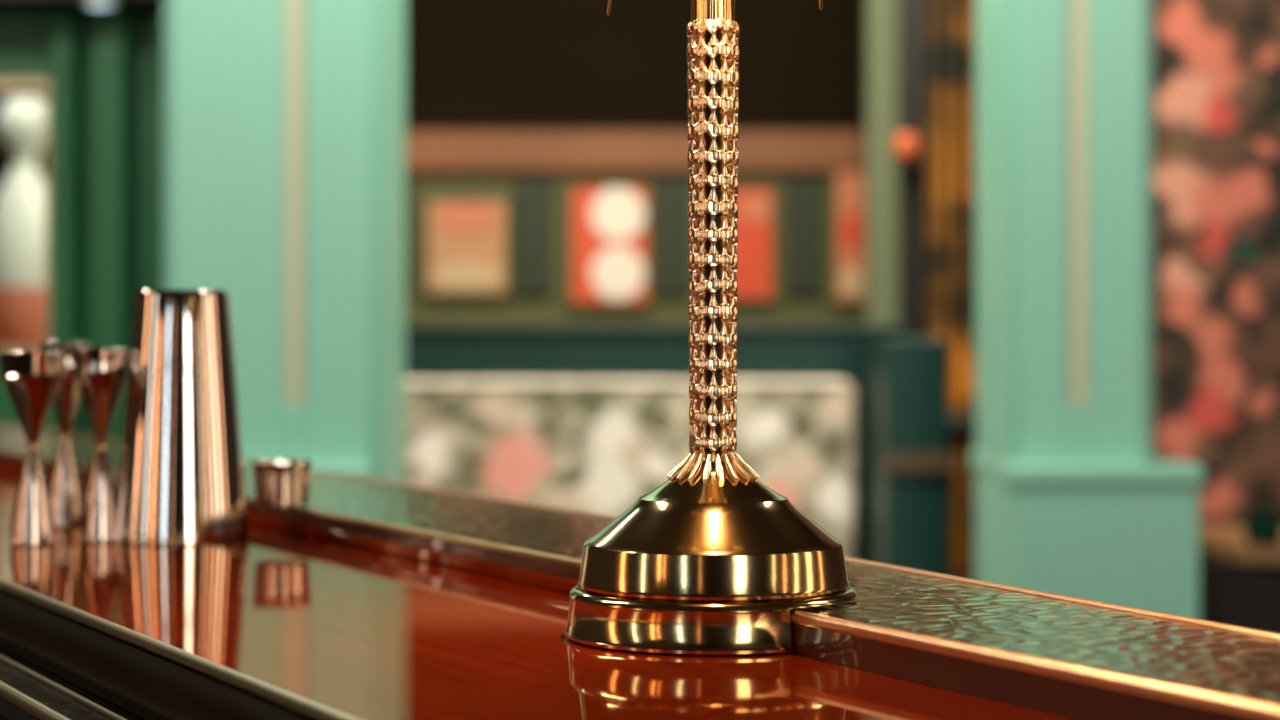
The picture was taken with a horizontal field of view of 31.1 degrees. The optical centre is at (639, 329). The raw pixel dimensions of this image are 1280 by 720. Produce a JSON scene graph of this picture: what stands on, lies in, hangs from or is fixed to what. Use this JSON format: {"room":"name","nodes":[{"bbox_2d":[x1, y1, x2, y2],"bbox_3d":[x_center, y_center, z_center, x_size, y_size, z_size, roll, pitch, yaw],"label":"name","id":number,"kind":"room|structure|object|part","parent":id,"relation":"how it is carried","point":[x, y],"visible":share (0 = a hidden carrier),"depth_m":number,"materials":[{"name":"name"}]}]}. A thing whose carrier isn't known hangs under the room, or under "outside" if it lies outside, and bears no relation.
{"room":"cocktail bar","nodes":[
{"label":"cocktail bar","id":0,"kind":"room"},
{"bbox_2d":[10,449,55,545],"bbox_3d":[-0.409,0.112,1.551,0.030,0.066,0.030,0,0,0],"label":"cup","id":1,"kind":"object","parent":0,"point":[32,523],"depth_m":1.54,"materials":[{"name":"silver metal"}]},
{"bbox_2d":[49,439,83,527],"bbox_3d":[-0.422,0.112,1.693,0.029,0.066,0.029,0,0,0],"label":"cup","id":2,"kind":"object","parent":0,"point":[66,492],"depth_m":1.68,"materials":[{"name":"silver metal"}]},
{"bbox_2d":[79,450,117,541],"bbox_3d":[-0.370,0.113,1.581,0.029,0.064,0.029,0,0,0],"label":"cup","id":3,"kind":"object","parent":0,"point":[99,509],"depth_m":1.57,"materials":[{"name":"silver metal"}]},
{"bbox_2d":[0,0,864,185],"bbox_3d":[-0.100,-0.355,7.250,7.000,3.200,0.100,0,0,0],"label":"wall","id":4,"kind":"structure","parent":0,"point":[472,65],"depth_m":7.20,"materials":[{"name":"brown paint"}]},
{"bbox_2d":[406,131,928,337],"bbox_3d":[0.030,0.321,7.070,2.130,1.848,0.240,0,0,0],"label":"panelling","id":5,"kind":"object","parent":4,"relation":"attached to","point":[535,169],"visible":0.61,"depth_m":6.97,"materials":[{"name":"green paint"}]},
{"bbox_2d":[424,196,510,295],"bbox_3d":[-0.524,-0.254,6.975,0.260,0.303,0.040,0,0,0],"label":"wall picture","id":6,"kind":"object","parent":5,"relation":"attached to","point":[467,239],"visible":1,"depth_m":6.96,"materials":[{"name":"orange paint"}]},
{"bbox_2d":[568,182,649,305],"bbox_3d":[-0.094,-0.260,6.975,0.248,0.375,0.040,0,0,0],"label":"wall picture","id":7,"kind":"object","parent":5,"relation":"attached to","point":[609,222],"visible":1,"depth_m":6.96,"materials":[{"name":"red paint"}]},
{"bbox_3d":[0.030,-0.542,7.070,2.130,0.122,0.240,0,0,0],"label":"rail","id":8,"kind":"part","parent":5,"relation":"part of","materials":[{"name":"brown wood"}]},
{"bbox_2d":[737,184,775,301],"bbox_3d":[0.300,-0.264,6.975,0.224,0.357,0.040,0,0,0],"label":"wall picture","id":9,"kind":"object","parent":5,"relation":"attached to","point":[756,223],"visible":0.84,"depth_m":6.96,"materials":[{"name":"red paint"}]},
{"bbox_2d":[831,171,864,303],"bbox_3d":[0.639,-0.303,6.975,0.115,0.448,0.040,0,0,0],"label":"wall picture","id":10,"kind":"object","parent":5,"relation":"attached to","point":[847,187],"visible":0.92,"depth_m":6.96,"materials":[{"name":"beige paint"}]},
{"bbox_2d":[1152,0,1279,525],"bbox_3d":[2.242,-0.354,5.260,2.314,3.199,0.120,0,0,0],"label":"wall","id":11,"kind":"structure","parent":0,"point":[1216,63],"depth_m":5.20,"materials":[{"name":"paper"}]},
{"bbox_3d":[-0.100,1.295,2.450,7.200,0.100,9.700,0,0,0],"label":"floor","id":12,"kind":"structure","parent":0,"visible":0},
{"bbox_2d":[0,0,162,440],"bbox_3d":[-1.375,0.113,4.452,0.929,2.263,0.225,0,0,0],"label":"wall","id":13,"kind":"structure","parent":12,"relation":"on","point":[99,70],"depth_m":4.46,"materials":[{"name":"green paint"}]},
{"bbox_3d":[-1.264,-0.220,4.525,0.235,0.539,0.080,0,0,0],"label":"opening frame","id":14,"kind":"part","parent":13,"relation":"part of","materials":[{"name":"gold metal"}]},
{"bbox_3d":[-1.121,0.313,4.475,0.051,1.863,0.050,0,0,0],"label":"moulding","id":15,"kind":"part","parent":13,"relation":"part of","materials":[{"name":"green paint"}]},
{"bbox_3d":[-1.375,-0.719,4.420,0.929,0.199,0.160,0,0,0],"label":"cornice","id":16,"kind":"part","parent":13,"relation":"part of","materials":[{"name":"black paint"}]},
{"bbox_2d":[81,0,118,6],"bbox_3d":[-0.998,-0.704,4.277,0.070,0.214,0.125,0,0,0],"label":"recessed light","id":17,"kind":"object","parent":13,"relation":"attached to","point":[91,3],"visible":1,"depth_m":4.24,"materials":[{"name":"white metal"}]},
{"bbox_3d":[-1.030,0.313,4.475,0.072,1.863,0.050,0,0,0],"label":"moulding","id":18,"kind":"part","parent":13,"relation":"part of","materials":[{"name":"green paint"}]},
{"bbox_3d":[-0.929,0.313,4.475,0.039,1.863,0.050,0,0,0],"label":"moulding","id":19,"kind":"part","parent":13,"relation":"part of","materials":[{"name":"green paint"}]},
{"bbox_2d":[163,0,405,482],"bbox_3d":[-0.641,-0.355,4.195,0.388,3.200,0.502,0,0,0],"label":"pillar","id":20,"kind":"structure","parent":12,"relation":"on","point":[284,121],"depth_m":4.00,"materials":[{"name":"green paint"}]},
{"bbox_2d":[406,379,855,557],"bbox_3d":[-0.100,0.677,4.840,1.148,1.136,0.600,0,0,0],"label":"seat backrest","id":21,"kind":"object","parent":12,"relation":"on","point":[594,445],"visible":0.22,"depth_m":5.00,"materials":[{"name":"fabric"}]},
{"bbox_2d":[0,423,1279,719],"bbox_3d":[-0.488,0.685,1.932,0.479,1.120,3.220,0,0,-29],"label":"countertop","id":22,"kind":"structure","parent":12,"relation":"on","point":[370,598],"depth_m":1.05,"materials":[{"name":"brown wood"}]},
{"bbox_2d":[0,351,66,545],"bbox_3d":[-0.409,0.080,1.551,0.044,0.130,0.044,0,0,0],"label":"jigger","id":23,"kind":"object","parent":22,"relation":"on","point":[32,379],"visible":1,"depth_m":1.54,"materials":[{"name":"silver metal"}]},
{"bbox_2d":[0,351,66,443],"bbox_3d":[-0.409,0.046,1.551,0.044,0.064,0.044,0,0,0],"label":"cup","id":24,"kind":"object","parent":23,"relation":"on","point":[32,379],"depth_m":1.54,"materials":[{"name":"brown metal"}]},
{"bbox_2d":[40,342,91,527],"bbox_3d":[-0.422,0.077,1.693,0.037,0.135,0.037,0,0,0],"label":"jigger","id":25,"kind":"object","parent":22,"relation":"on","point":[66,492],"visible":0.59,"depth_m":1.68,"materials":[{"name":"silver metal"}]},
{"bbox_2d":[40,342,91,433],"bbox_3d":[-0.422,0.044,1.693,0.037,0.069,0.037,0,0,0],"label":"cup","id":26,"kind":"object","parent":25,"relation":"on","point":[66,401],"depth_m":1.68,"materials":[{"name":"brown metal"}]},
{"bbox_2d":[72,348,129,541],"bbox_3d":[-0.370,0.079,1.581,0.038,0.132,0.038,0,0,0],"label":"jigger","id":27,"kind":"object","parent":22,"relation":"on","point":[100,374],"visible":0.97,"depth_m":1.57,"materials":[{"name":"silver metal"}]},
{"bbox_2d":[72,348,129,444],"bbox_3d":[-0.370,0.047,1.581,0.038,0.068,0.038,0,0,0],"label":"cup","id":28,"kind":"object","parent":27,"relation":"on","point":[100,374],"depth_m":1.57,"materials":[{"name":"brown metal"}]},
{"bbox_3d":[-0.654,0.166,1.841,0.004,0.031,3.220,0,0,-29],"label":"fascia panel","id":29,"kind":"part","parent":22,"relation":"part of","materials":[{"name":"black paint"}]},
{"bbox_2d":[115,290,248,544],"bbox_3d":[-0.316,0.059,1.588,0.091,0.172,0.091,0,0,0],"label":"tin","id":30,"kind":"object","parent":22,"relation":"on","point":[182,482],"visible":1,"depth_m":1.56,"materials":[{"name":"silver metal"}]},
{"bbox_2d":[252,459,311,506],"bbox_3d":[-0.255,0.109,1.640,0.042,0.032,0.042,0,0,0],"label":"cup","id":31,"kind":"object","parent":22,"relation":"on","point":[280,482],"visible":1,"depth_m":1.62,"materials":[{"name":"silver metal"}]},
{"bbox_3d":[-0.584,0.141,2.251,0.005,0.008,2.569,0,0,-29],"label":"quarter moulding","id":32,"kind":"part","parent":22,"relation":"part of","materials":[{"name":"brown wood"}]},
{"bbox_2d":[565,0,856,655],"bbox_3d":[0.031,-0.073,1.091,0.167,0.436,0.154,0,0,18],"label":"lamp","id":33,"kind":"object","parent":22,"relation":"on","point":[712,560],"visible":1,"depth_m":1.06,"materials":[{"name":"gold metal"}]},
{"bbox_2d":[406,325,951,574],"bbox_3d":[-0.046,0.617,5.020,1.359,1.256,0.720,0,0,0],"label":"surround","id":34,"kind":"object","parent":12,"relation":"on","point":[900,383],"visible":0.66,"depth_m":5.28,"materials":[{"name":"teal paint"}]},
{"bbox_3d":[0.565,0.631,4.990,0.127,1.228,0.620,0,0,0],"label":"panel","id":35,"kind":"part","parent":34,"relation":"part of","materials":[{"name":"teal paint"}]},
{"bbox_3d":[0.565,0.269,4.668,0.136,0.037,0.015,0,0,0],"label":"armrest rail","id":36,"kind":"part","parent":34,"relation":"part of","materials":[{"name":"brown metal"}]},
{"bbox_2d":[865,0,897,324],"bbox_3d":[0.682,-0.355,6.450,0.117,3.200,0.120,0,0,0],"label":"support post","id":37,"kind":"object","parent":12,"relation":"on","point":[881,16],"visible":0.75,"depth_m":6.40,"materials":[{"name":"green paint"}]},
{"bbox_2d":[898,0,927,337],"bbox_3d":[0.678,-0.355,5.710,0.077,3.200,0.080,0,0,0],"label":"post","id":38,"kind":"object","parent":12,"relation":"on","point":[912,14],"visible":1,"depth_m":5.68,"materials":[{"name":"black paint"}]},
{"bbox_2d":[892,132,919,168],"bbox_3d":[0.648,-0.438,5.623,0.068,0.082,0.114,0,0,0],"label":"wall lantern","id":39,"kind":"object","parent":38,"relation":"attached to","point":[905,146],"visible":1,"depth_m":5.58,"materials":[{"name":"orange glass"}]},
{"bbox_2d":[971,0,1203,618],"bbox_3d":[0.804,-0.355,4.195,0.330,3.200,0.502,0,0,0],"label":"pillar","id":40,"kind":"structure","parent":12,"relation":"on","point":[1073,498],"depth_m":4.00,"materials":[{"name":"green paint"}]},
{"bbox_3d":[0.769,-0.355,4.010,0.216,3.200,0.020,0,0,0],"label":"panel","id":41,"kind":"part","parent":40,"relation":"part of","materials":[{"name":"green paint"}]},
{"bbox_2d":[1199,526,1279,632],"bbox_3d":[1.392,0.829,4.625,0.557,0.832,0.450,0,0,0],"label":"side table","id":42,"kind":"object","parent":12,"relation":"on","point":[1239,582],"visible":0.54,"depth_m":4.43,"materials":[{"name":"brown wood"}]},
{"bbox_2d":[1244,512,1279,545],"bbox_3d":[1.201,0.383,4.430,0.072,0.060,0.072,0,0,0],"label":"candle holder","id":43,"kind":"object","parent":42,"relation":"on","point":[1260,528],"visible":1,"depth_m":4.40,"materials":[{"name":"green glass"}]},
{"bbox_3d":[-1.572,0.641,5.600,0.850,1.208,0.400,0,0,0],"label":"cabinet","id":44,"kind":"object","parent":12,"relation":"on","visible":0},
{"bbox_2d":[0,97,45,344],"bbox_3d":[-1.497,-0.264,5.600,0.185,0.600,0.185,0,0,0],"label":"vase","id":45,"kind":"object","parent":44,"relation":"on","point":[22,119],"visible":0.77,"depth_m":5.53,"materials":[{"name":"ceramic"}]},
{"bbox_3d":[-0.100,-2.005,2.450,7.200,0.100,9.700,0,0,0],"label":"ceiling","id":46,"kind":"structure","parent":0,"visible":0},
{"bbox_2d":[928,0,975,578],"bbox_3d":[0.777,-0.341,5.600,0.400,3.072,0.109,0,0,0],"label":"curtain","id":47,"kind":"object","parent":46,"relation":"hanging from","point":[951,23],"visible":0.51,"depth_m":5.58,"materials":[{"name":"orange fabric"}]}
]}

